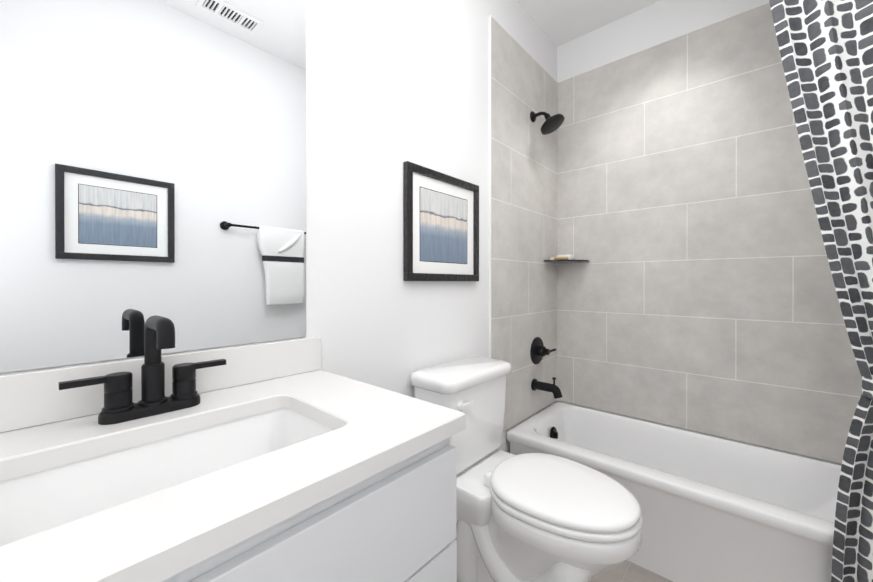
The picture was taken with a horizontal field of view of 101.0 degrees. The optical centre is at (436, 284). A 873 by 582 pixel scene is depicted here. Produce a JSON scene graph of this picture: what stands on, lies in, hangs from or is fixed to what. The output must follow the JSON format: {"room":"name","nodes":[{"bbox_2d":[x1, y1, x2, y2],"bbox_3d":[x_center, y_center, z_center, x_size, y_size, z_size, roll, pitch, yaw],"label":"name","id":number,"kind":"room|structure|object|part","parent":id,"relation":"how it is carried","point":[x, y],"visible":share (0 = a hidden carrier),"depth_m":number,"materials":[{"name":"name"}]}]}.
{"room":"bathroom","nodes":[
{"label":"bathroom","id":0,"kind":"room"},
{"bbox_2d":[0,0,556,522],"bbox_3d":[-0.179,-0.201,1.366,0.100,2.732,3.026,0,0,42],"label":"wall","id":1,"kind":"structure","parent":0,"point":[392,86],"depth_m":1.30,"materials":[{"name":"white paint"}]},
{"bbox_2d":[0,0,305,372],"bbox_3d":[-0.680,-0.464,0.720,0.004,1.238,0.895,0,0,42],"label":"mirror","id":2,"kind":"object","parent":1,"relation":"attached to","point":[152,157],"visible":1,"depth_m":0.78,"materials":[{"name":"clear glass"}]},
{"bbox_2d":[0,336,320,432],"bbox_3d":[-0.661,0.207,0.732,0.020,0.098,0.935,0,0,42],"label":"backsplash","id":3,"kind":"structure","parent":1,"relation":"attached to","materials":[{"name":"white stone"}]},
{"bbox_2d":[403,161,478,280],"bbox_3d":[0.038,-0.235,1.514,0.022,0.445,0.463,0,0,42],"label":"picture frame","id":4,"kind":"object","parent":1,"relation":"attached to","point":[441,225],"visible":1,"depth_m":1.48,"materials":[{"name":"black wood"}]},
{"bbox_2d":[420,187,466,263],"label":"art","id":5,"kind":"object","parent":4,"relation":"attached to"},
{"bbox_2d":[489,14,490,358],"bbox_3d":[0.265,-0.281,1.781,0.011,2.100,0.006,0,0,42],"label":"trim","id":6,"kind":"structure","parent":1,"relation":"attached to","point":[490,186],"depth_m":1.78,"materials":[{"name":"white"}]},
{"bbox_2d":[491,16,557,431],"bbox_3d":[0.533,-0.279,2.078,0.001,2.096,0.795,0,0,42],"label":"wall tile","id":7,"kind":"structure","parent":1,"relation":"attached to","point":[524,83],"depth_m":2.02,"materials":[{"name":"grey tile"}]},
{"bbox_2d":[489,14,528,52],"bbox_3d":[0.528,-1.330,2.075,0.008,0.004,0.801,0,0,42],"label":"cap","id":8,"kind":"object","parent":7,"relation":"attached to","point":[509,33],"visible":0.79,"depth_m":1.91,"materials":[{"name":"white"}]},
{"bbox_2d":[530,337,555,363],"bbox_3d":[0.633,0.398,2.128,0.085,0.163,0.168,0,0,42],"label":"tub valve","id":9,"kind":"object","parent":7,"relation":"attached to","point":[539,351],"visible":1,"depth_m":2.12,"materials":[{"name":"black metal"}]},
{"bbox_2d":[531,377,562,398],"bbox_3d":[0.639,0.588,2.070,0.172,0.115,0.068,0,0,42],"label":"tub spout","id":10,"kind":"object","parent":7,"relation":"attached to","point":[554,389],"visible":1,"depth_m":2.05,"materials":[{"name":"black metal"}]},
{"bbox_2d":[530,111,564,134],"bbox_3d":[0.637,-0.935,2.056,0.182,0.144,0.140,0,0,42],"label":"shower head","id":11,"kind":"object","parent":7,"relation":"attached to","point":[553,123],"visible":1,"depth_m":2.04},
{"bbox_3d":[0.598,-0.977,2.074,0.099,0.060,0.060,0,0,42],"label":"shower arm","id":12,"kind":"part","parent":11,"relation":"part of"},
{"bbox_2d":[544,254,588,262],"bbox_3d":[0.806,-0.162,2.230,0.205,0.044,0.205,0,0,42],"label":"corner shelf","id":13,"kind":"object","parent":1,"relation":"attached to","point":[566,258],"visible":1,"depth_m":2.23,"materials":[{"name":"black"}]},
{"bbox_3d":[0.806,-0.144,2.230,0.205,0.008,0.205,0,0,42],"label":"plate","id":14,"kind":"part","parent":13,"relation":"part of","materials":[{"name":"black metal"}]},
{"bbox_2d":[518,0,659,46],"bbox_3d":[0.419,-1.615,0.830,1.700,0.100,3.026,0,0,42],"label":"ceiling","id":15,"kind":"structure","parent":0,"point":[559,22],"depth_m":2.09,"materials":[{"name":"white paint"}]},
{"bbox_2d":[769,0,872,581],"bbox_3d":[1.215,-0.250,1.070,0.616,2.632,0.088,0,0,42],"label":"shower curtain","id":16,"kind":"object","parent":15,"relation":"hanging from","point":[826,49],"visible":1,"depth_m":1.07,"materials":[{"name":"fabric"}]},
{"bbox_2d":[589,560,672,581],"bbox_3d":[0.419,1.166,0.838,1.500,0.001,2.826,0,0,42],"label":"floor","id":17,"kind":"structure","parent":0,"point":[626,571],"depth_m":1.44,"materials":[{"name":"grey tile"}]},
{"bbox_2d":[0,315,465,581],"bbox_3d":[-0.460,0.615,0.554,0.558,1.106,0.935,0,0,42],"label":"bathroom vanity","id":18,"kind":"object","parent":17,"relation":"on","point":[284,461],"visible":1,"depth_m":0.60,"materials":[{"name":"white stone"}]},
{"bbox_2d":[59,315,225,424],"bbox_3d":[-0.534,0.159,0.691,0.146,0.194,0.261,0,0,42],"label":"faucet","id":19,"kind":"object","parent":18,"relation":"on","point":[184,405],"depth_m":0.70,"materials":[{"name":"black metal"}]},
{"bbox_2d":[0,409,332,545],"bbox_3d":[-0.412,0.365,0.578,0.314,0.152,0.519,0,0,42],"label":"basin","id":20,"kind":"object","parent":18,"relation":"in","point":[40,497],"depth_m":0.64,"materials":[{"name":"white ceramic"}]},
{"bbox_3d":[-0.280,0.312,0.387,0.018,0.044,0.867,0,0,42],"label":"rail","id":21,"kind":"part","parent":18,"relation":"part of","materials":[{"name":"white wood"}]},
{"bbox_3d":[-0.265,0.408,0.375,0.018,0.178,0.897,0,0,42],"label":"drawer","id":22,"kind":"part","parent":18,"relation":"part of","materials":[{"name":"white wood"}]},
{"bbox_3d":[-0.116,0.783,0.544,0.018,0.562,0.446,0,0,42],"label":"door","id":23,"kind":"part","parent":18,"relation":"part of","materials":[{"name":"white wood"}]},
{"bbox_2d":[411,357,641,581],"bbox_3d":[0.305,0.747,1.263,0.737,0.837,0.436,0,0,42],"label":"toilet","id":24,"kind":"object","parent":17,"relation":"on","point":[533,517],"visible":0.94,"depth_m":1.17,"materials":[{"name":"white ceramic"}]},
{"bbox_3d":[0.106,0.536,1.439,0.192,0.314,0.406,0,0,42],"label":"tank","id":25,"kind":"part","parent":24,"relation":"part of","materials":[{"name":"white ceramic"}]},
{"bbox_3d":[0.110,0.353,1.435,0.215,0.050,0.436,0,0,42],"label":"tank lid","id":26,"kind":"part","parent":24,"relation":"part of","materials":[{"name":"white ceramic"}]},
{"bbox_3d":[0.103,0.429,1.278,0.020,0.038,0.074,0,0,42],"label":"lever","id":27,"kind":"part","parent":24,"relation":"part of","materials":[{"name":"white ceramic"}]},
{"bbox_3d":[0.362,0.931,1.199,0.564,0.470,0.374,0,0,42],"label":"bowl","id":28,"kind":"part","parent":24,"relation":"part of","materials":[{"name":"white ceramic"}]},
{"bbox_3d":[0.402,0.653,1.163,0.452,0.031,0.372,0,0,42],"label":"seat lid","id":29,"kind":"part","parent":24,"relation":"part of","materials":[{"name":"white plastic"}]},
{"bbox_3d":[0.403,0.682,1.162,0.457,0.023,0.376,0,0,42],"label":"seat","id":30,"kind":"part","parent":24,"relation":"part of","materials":[{"name":"white plastic"}]},
{"bbox_2d":[507,402,841,581],"bbox_3d":[1.134,0.968,1.641,1.480,0.392,0.652,0,0,42],"label":"bathtub","id":31,"kind":"object","parent":17,"relation":"on","point":[715,509],"visible":0.65,"depth_m":1.50,"materials":[{"name":"white ceramic"}]},
{"bbox_2d":[557,0,841,464],"bbox_3d":[1.391,-0.203,1.927,1.500,2.732,0.100,0,0,42],"label":"wall","id":32,"kind":"structure","parent":0,"point":[653,24],"depth_m":2.05,"materials":[{"name":"white paint"}]},
{"bbox_2d":[557,2,861,463],"bbox_3d":[1.352,-0.279,1.882,1.500,2.096,0.001,0,0,42],"label":"wall tile","id":33,"kind":"structure","parent":32,"relation":"attached to","point":[697,292],"depth_m":1.86,"materials":[{"name":"grey tile"}]},
{"bbox_2d":[558,1,768,81],"bbox_3d":[1.355,-1.329,1.883,1.500,0.004,0.010,0,0,42],"label":"cap","id":34,"kind":"object","parent":33,"relation":"attached to","point":[669,39],"visible":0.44,"depth_m":1.95,"materials":[{"name":"white"}]}
]}

